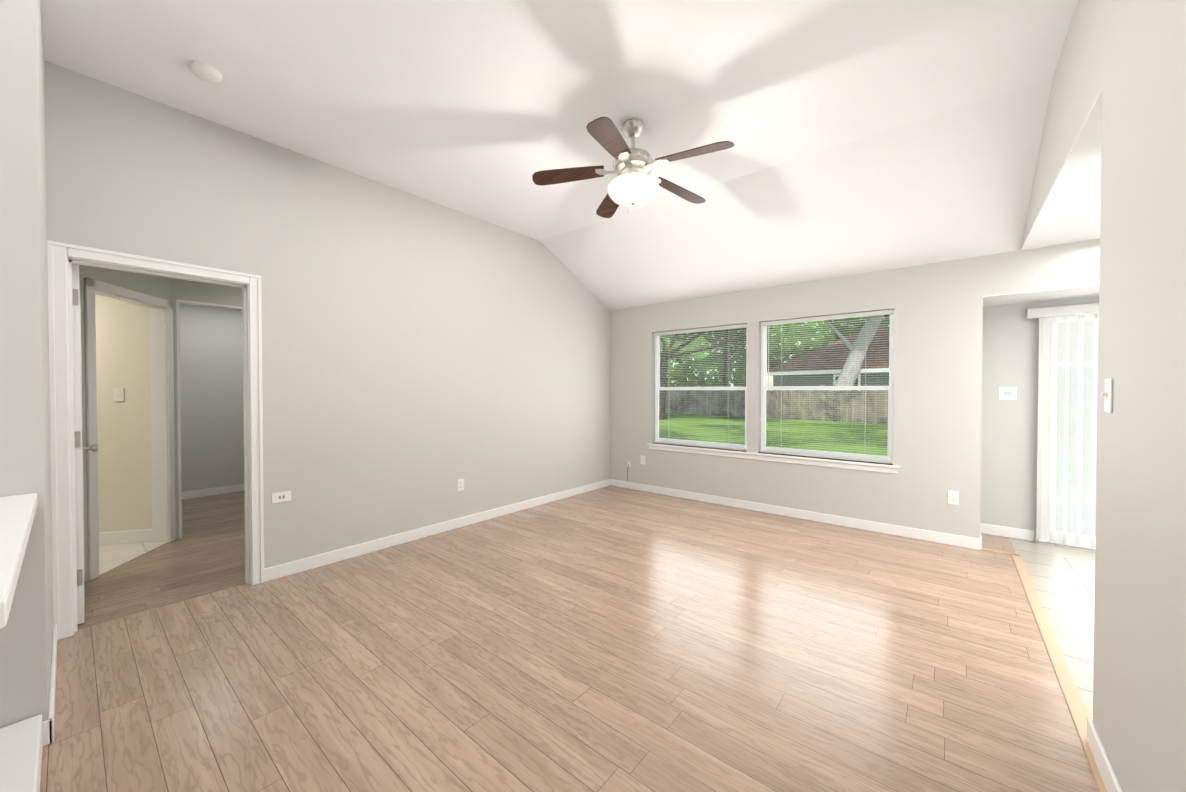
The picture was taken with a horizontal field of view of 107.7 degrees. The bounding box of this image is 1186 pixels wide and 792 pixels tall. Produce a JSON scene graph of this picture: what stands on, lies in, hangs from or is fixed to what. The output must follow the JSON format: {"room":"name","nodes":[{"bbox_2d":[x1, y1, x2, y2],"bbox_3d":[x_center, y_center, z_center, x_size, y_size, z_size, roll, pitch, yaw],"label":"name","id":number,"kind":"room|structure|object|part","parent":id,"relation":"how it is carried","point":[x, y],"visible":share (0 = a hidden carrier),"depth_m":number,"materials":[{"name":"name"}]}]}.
{"room":"living room","nodes":[
{"label":"living room","id":0,"kind":"room"},
{"bbox_2d":[0,0,52,728],"bbox_3d":[-3.447,-0.208,0.837,1.175,3.050,2.970,1,1,39],"label":"wall","id":1,"kind":"structure","parent":0,"point":[26,634],"depth_m":1.58,"materials":[{"name":"grey paint"}]},
{"bbox_2d":[0,493,37,628],"bbox_3d":[-2.019,0.545,0.632,1.298,0.350,1.455,1,1,39],"label":"shelf","id":2,"kind":"object","parent":1,"relation":"attached to","point":[17,513],"visible":1,"depth_m":1.11,"materials":[{"name":"white wood"}]},
{"bbox_2d":[42,707,54,746],"bbox_3d":[-2.984,1.276,0.484,0.013,0.092,2.983,1,1,39],"label":"baseboard","id":3,"kind":"structure","parent":1,"relation":"attached to","point":[48,725],"depth_m":1.62,"materials":[{"name":"white wood"}]},
{"bbox_2d":[48,624,56,710],"bbox_3d":[-2.454,1.256,1.971,1.050,0.092,0.013,1,1,39],"label":"baseboard","id":4,"kind":"structure","parent":1,"relation":"attached to","point":[52,690],"depth_m":1.92,"materials":[{"name":"white wood"}]},
{"bbox_2d":[95,294,151,532],"bbox_3d":[-4.790,0.073,2.697,2.390,2.440,1.860,0,1,-14],"label":"wall","id":5,"kind":"structure","parent":0,"point":[124,426],"depth_m":3.74,"materials":[{"name":"paint"}]},
{"bbox_2d":[113,388,123,400],"bbox_3d":[-4.076,-0.013,3.722,0.070,0.115,0.012,0,1,-14],"label":"bathroom light switch","id":6,"kind":"object","parent":5,"relation":"attached to","point":[118,394],"visible":1,"depth_m":3.72,"materials":[{"name":"white plastic"}]},
{"bbox_2d":[99,529,152,544],"bbox_3d":[-5.252,1.229,3.144,1.372,0.108,2.826,1,1,39],"label":"baseboard","id":7,"kind":"structure","parent":5,"relation":"attached to","point":[123,537],"depth_m":3.74,"materials":[{"name":"white wood"}]},
{"bbox_2d":[76,264,171,581],"bbox_3d":[-3.669,0.064,3.372,0.110,2.440,0.950,0,1,-14],"label":"wall","id":8,"kind":"structure","parent":0,"point":[155,286],"depth_m":3.06,"materials":[{"name":"paint"}]},
{"bbox_2d":[72,264,97,624],"bbox_3d":[-3.191,0.273,2.682,0.773,2.028,0.175,1,1,40],"label":"door leaf","id":9,"kind":"structure","parent":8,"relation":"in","point":[80,448],"depth_m":2.44,"materials":[{"name":"white wood"}]},
{"bbox_2d":[84,277,241,579],"bbox_3d":[-3.415,0.209,3.796,0.812,2.140,1.469,0,1,-14],"label":"door frame","id":10,"kind":"structure","parent":8,"relation":"attached to","point":[162,420],"depth_m":3.75,"materials":[{"name":"white wood"}]},
{"bbox_2d":[86,542,167,581],"bbox_3d":[-4.688,1.315,2.738,2.400,0.054,1.660,0,1,-14],"label":"floor","id":11,"kind":"structure","parent":0,"point":[113,556],"depth_m":3.54,"materials":[{"name":"beige tile"}]},
{"bbox_2d":[171,278,241,538],"bbox_3d":[-3.034,0.046,4.776,0.110,2.440,2.630,1,1,39],"label":"wall","id":12,"kind":"structure","parent":0,"point":[181,289],"depth_m":3.89,"materials":[{"name":"paint"}]},
{"bbox_2d":[179,304,243,491],"bbox_3d":[-4.792,0.035,5.596,0.100,2.440,1.800,1,1,39],"label":"wall","id":13,"kind":"structure","parent":0,"point":[211,396],"depth_m":5.48,"materials":[{"name":"grey paint"}]},
{"bbox_2d":[182,484,243,499],"bbox_3d":[-4.727,1.209,5.603,0.013,0.092,1.530,1,1,39],"label":"baseboard","id":14,"kind":"structure","parent":13,"relation":"attached to","point":[210,491],"depth_m":5.48,"materials":[{"name":"white wood"}]},
{"bbox_2d":[44,60,609,568],"bbox_3d":[-1.358,-0.252,4.202,0.120,3.050,4.880,1,1,39],"label":"wall","id":15,"kind":"structure","parent":0,"point":[420,356],"depth_m":3.47,"materials":[{"name":"grey paint"}]},
{"bbox_2d":[47,240,263,640],"bbox_3d":[-2.620,0.238,2.676,0.164,2.111,0.912,1,1,39],"label":"door frame","id":16,"kind":"structure","parent":15,"relation":"attached to","point":[58,253],"depth_m":2.37,"materials":[{"name":"white wood"}]},
{"bbox_2d":[272,491,290,503],"bbox_3d":[-2.211,0.718,3.077,0.010,0.072,0.116,1,1,39],"label":"outlet","id":17,"kind":"object","parent":15,"relation":"attached to","point":[279,497],"visible":1,"depth_m":3.08,"materials":[{"name":"white plastic"}]},
{"bbox_2d":[264,479,609,581],"bbox_3d":[-1.018,1.223,4.530,0.013,0.092,3.970,1,1,39],"label":"baseboard","id":18,"kind":"structure","parent":15,"relation":"attached to","point":[282,570],"depth_m":3.79,"materials":[{"name":"white wood"}]},
{"bbox_2d":[457,478,463,490],"bbox_3d":[-1.283,0.864,4.206,0.008,0.116,0.072,1,1,39],"label":"outlet","id":19,"kind":"object","parent":15,"relation":"attached to","point":[460,484],"visible":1,"depth_m":4.20,"materials":[{"name":"white plastic"}]},
{"bbox_2d":[40,0,1077,309],"bbox_3d":[-0.705,-1.519,1.671,4.325,0.770,7.970,1,1,39],"label":"ceiling","id":20,"kind":"structure","parent":0,"point":[866,136],"depth_m":2.61,"materials":[{"name":"paint"}]},
{"bbox_2d":[188,61,221,82],"bbox_3d":[-2.085,-1.734,2.332,0.136,0.038,0.136,1,1,39],"label":"smoke detector","id":21,"kind":"object","parent":20,"relation":"attached to","point":[205,72],"visible":0.98,"depth_m":2.31,"materials":[{"name":"white plastic"}]},
{"bbox_2d":[532,117,733,217],"bbox_3d":[0.300,-1.488,2.796,1.222,0.541,1.274,1,1,39],"label":"fan","id":22,"kind":"object","parent":20,"relation":"hanging from","point":[633,184],"visible":1,"depth_m":2.75,"materials":[{"name":"brown wood"}]},
{"bbox_3d":[0.261,-1.334,2.827,0.330,0.138,0.330,1,1,39],"label":"lamp shade","id":23,"kind":"part","parent":22,"relation":"part of","materials":[{"name":"white glass"}]},
{"bbox_2d":[40,485,1099,791],"bbox_3d":[-2.179,1.334,3.415,8.530,0.100,8.530,1,1,39],"label":"floor","id":24,"kind":"structure","parent":0,"point":[612,639],"depth_m":2.09,"materials":[{"name":"brown wood"}]},
{"bbox_2d":[0,714,42,791],"bbox_3d":[-2.057,1.256,0.545,1.335,0.130,1.658,1,1,39],"label":"platform","id":25,"kind":"object","parent":24,"relation":"on","point":[21,745],"visible":1,"depth_m":1.43,"materials":[{"name":"white wood"}]},
{"bbox_2d":[980,548,1106,791],"bbox_3d":[0.837,1.319,0.521,0.245,0.009,7.900,1,1,39],"label":"trim","id":26,"kind":"structure","parent":24,"relation":"on","point":[1075,704],"depth_m":2.06,"materials":[{"name":"beige wood"}]},
{"bbox_2d":[610,239,1099,538],"bbox_3d":[3.023,-0.026,4.132,6.975,2.600,0.580,1,1,39],"label":"wall","id":27,"kind":"structure","parent":0,"point":[937,307],"depth_m":3.98,"materials":[{"name":"grey paint"}]},
{"bbox_2d":[641,455,644,464],"bbox_3d":[0.657,0.844,5.711,0.072,0.116,0.008,1,1,39],"label":"electrical outlet","id":28,"kind":"object","parent":27,"relation":"attached to","point":[642,459],"visible":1,"depth_m":5.71,"materials":[{"name":"white plastic"}]},
{"bbox_2d":[655,328,746,448],"bbox_3d":[1.305,-0.101,5.305,1.240,1.440,0.062,1,1,39],"label":"window","id":29,"kind":"structure","parent":27,"relation":"in","point":[657,409],"depth_m":5.34,"materials":[{"name":"white plastic"}]},
{"bbox_2d":[654,324,746,450],"bbox_3d":[1.263,-0.101,5.255,1.216,1.430,0.054,1,1,39],"label":"window blind","id":30,"kind":"object","parent":29,"relation":"attached to","point":[659,334],"visible":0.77,"depth_m":5.23,"materials":[{"name":"white plastic"}]},
{"bbox_2d":[647,443,899,473],"bbox_3d":[1.778,0.663,4.827,2.690,0.075,0.115,1,1,39],"label":"window sill","id":31,"kind":"structure","parent":27,"relation":"attached to","point":[863,466],"depth_m":4.58,"materials":[{"name":"white wood"}]},
{"bbox_2d":[610,479,981,549],"bbox_3d":[1.745,1.220,4.820,3.848,0.092,0.018,1,1,39],"label":"baseboard","id":32,"kind":"structure","parent":27,"relation":"attached to","point":[944,538],"depth_m":4.37,"materials":[{"name":"white wood"}]},
{"bbox_2d":[761,310,894,463],"bbox_3d":[2.353,-0.090,4.442,1.225,1.440,0.062,1,1,39],"label":"window","id":33,"kind":"structure","parent":27,"relation":"in","point":[764,386],"depth_m":4.39,"materials":[{"name":"white plastic"}]},
{"bbox_2d":[760,309,893,463],"bbox_3d":[2.311,-0.090,4.391,1.201,1.430,0.054,1,1,39],"label":"window blind","id":34,"kind":"object","parent":33,"relation":"attached to","point":[840,316],"visible":0.9,"depth_m":4.33,"materials":[{"name":"white plastic"}]},
{"bbox_2d":[948,490,958,504],"bbox_3d":[3.085,0.870,3.711,0.072,0.116,0.008,1,1,39],"label":"electrical outlet","id":35,"kind":"object","parent":27,"relation":"attached to","point":[953,497],"visible":1,"depth_m":3.71,"materials":[{"name":"white plastic"}]},
{"bbox_2d":[980,523,985,534],"bbox_3d":[3.411,1.232,3.835,0.026,0.092,0.570,1,1,39],"label":"baseboard","id":36,"kind":"structure","parent":27,"relation":"attached to","point":[984,532],"depth_m":4.02,"materials":[{"name":"white wood"}]},
{"bbox_2d":[980,296,1098,541],"bbox_3d":[4.589,0.069,3.011,3.130,2.440,0.560,1,1,39],"label":"wall","id":37,"kind":"structure","parent":0,"point":[1010,358],"depth_m":3.90,"materials":[{"name":"grey paint"}]},
{"bbox_2d":[999,387,1016,399],"bbox_3d":[3.742,-0.023,3.908,0.116,0.116,0.010,1,1,39],"label":"light switch","id":38,"kind":"object","parent":37,"relation":"attached to","point":[1007,393],"visible":1,"depth_m":3.91,"materials":[{"name":"white plastic"}]},
{"bbox_2d":[982,523,1033,540],"bbox_3d":[3.748,1.231,3.919,0.345,0.092,0.013,1,1,39],"label":"baseboard","id":39,"kind":"structure","parent":37,"relation":"attached to","point":[1016,533],"depth_m":3.91,"materials":[{"name":"white wood"}]},
{"bbox_2d":[1026,303,1098,549],"bbox_3d":[4.596,0.269,3.218,1.980,2.035,0.197,1,1,39],"label":"vertical blind","id":40,"kind":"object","parent":37,"relation":"in","point":[1050,318],"depth_m":3.69,"materials":[{"name":"white plastic"}]},
{"bbox_3d":[4.643,0.281,3.259,1.700,1.950,0.042,1,1,39],"label":"glass","id":41,"kind":"part","parent":40,"relation":"part of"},
{"bbox_2d":[983,284,1098,306],"bbox_3d":[4.214,-0.816,3.141,2.090,0.006,0.579,1,1,39],"label":"ceiling","id":42,"kind":"structure","parent":0,"point":[1048,295],"depth_m":3.56,"materials":[{"name":"paint"}]},
{"bbox_2d":[1010,538,1094,718],"bbox_3d":[2.143,1.381,-0.146,2.670,0.098,8.530,1,1,39],"label":"floor","id":43,"kind":"structure","parent":0,"point":[1062,577],"depth_m":2.81,"materials":[{"name":"beige tile"}]},
{"bbox_2d":[1043,158,1100,246],"bbox_3d":[1.973,-1.166,-0.480,2.550,0.120,7.850,1,1,39],"label":"ceiling","id":44,"kind":"structure","parent":0,"point":[1079,221],"depth_m":2.79,"materials":[{"name":"paint"}]},
{"bbox_2d":[1021,0,1185,791],"bbox_3d":[0.943,-0.202,0.382,0.120,3.050,7.850,1,1,39],"label":"wall","id":45,"kind":"structure","parent":0,"point":[1128,57],"depth_m":1.26,"materials":[{"name":"grey paint"}]},
{"bbox_2d":[1020,89,1101,250],"bbox_3d":[2.679,-1.141,2.477,0.122,0.004,2.391,1,1,39],"label":"ceiling soffit","id":46,"kind":"structure","parent":45,"relation":"attached to","point":[1082,159],"depth_m":2.25,"materials":[{"name":"paint"}]},
{"bbox_2d":[1087,718,1122,791],"bbox_3d":[0.145,1.288,-0.482,0.038,0.092,5.473,1,1,39],"label":"baseboard","id":47,"kind":"structure","parent":45,"relation":"attached to","point":[1094,739],"depth_m":1.48,"materials":[{"name":"white wood"}]},
{"bbox_2d":[1101,378,1112,412],"bbox_3d":[1.763,-0.001,1.490,0.018,0.116,0.072,1,1,39],"label":"light switch","id":48,"kind":"object","parent":45,"relation":"attached to","point":[1108,401],"visible":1,"depth_m":1.48,"materials":[{"name":"white plastic"}]},
{"label":"outside","id":49,"kind":"structure","parent":0,"visible":0},
{"bbox_2d":[659,413,887,455],"bbox_3d":[22.753,1.168,43.215,120.000,0.200,84.530,1,1,39],"label":"lawn","id":50,"kind":"structure","parent":49,"point":[804,445],"depth_m":16.75,"materials":[{"name":"green plant"}]},
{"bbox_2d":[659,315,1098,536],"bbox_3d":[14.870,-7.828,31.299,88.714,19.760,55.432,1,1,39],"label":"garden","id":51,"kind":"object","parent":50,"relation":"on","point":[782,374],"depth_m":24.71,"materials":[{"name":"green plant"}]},
{"bbox_3d":[5.197,0.268,3.460,3.600,2.630,0.002,1,1,39],"label":"glare panel","id":52,"kind":"part","parent":51,"relation":"part of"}
]}

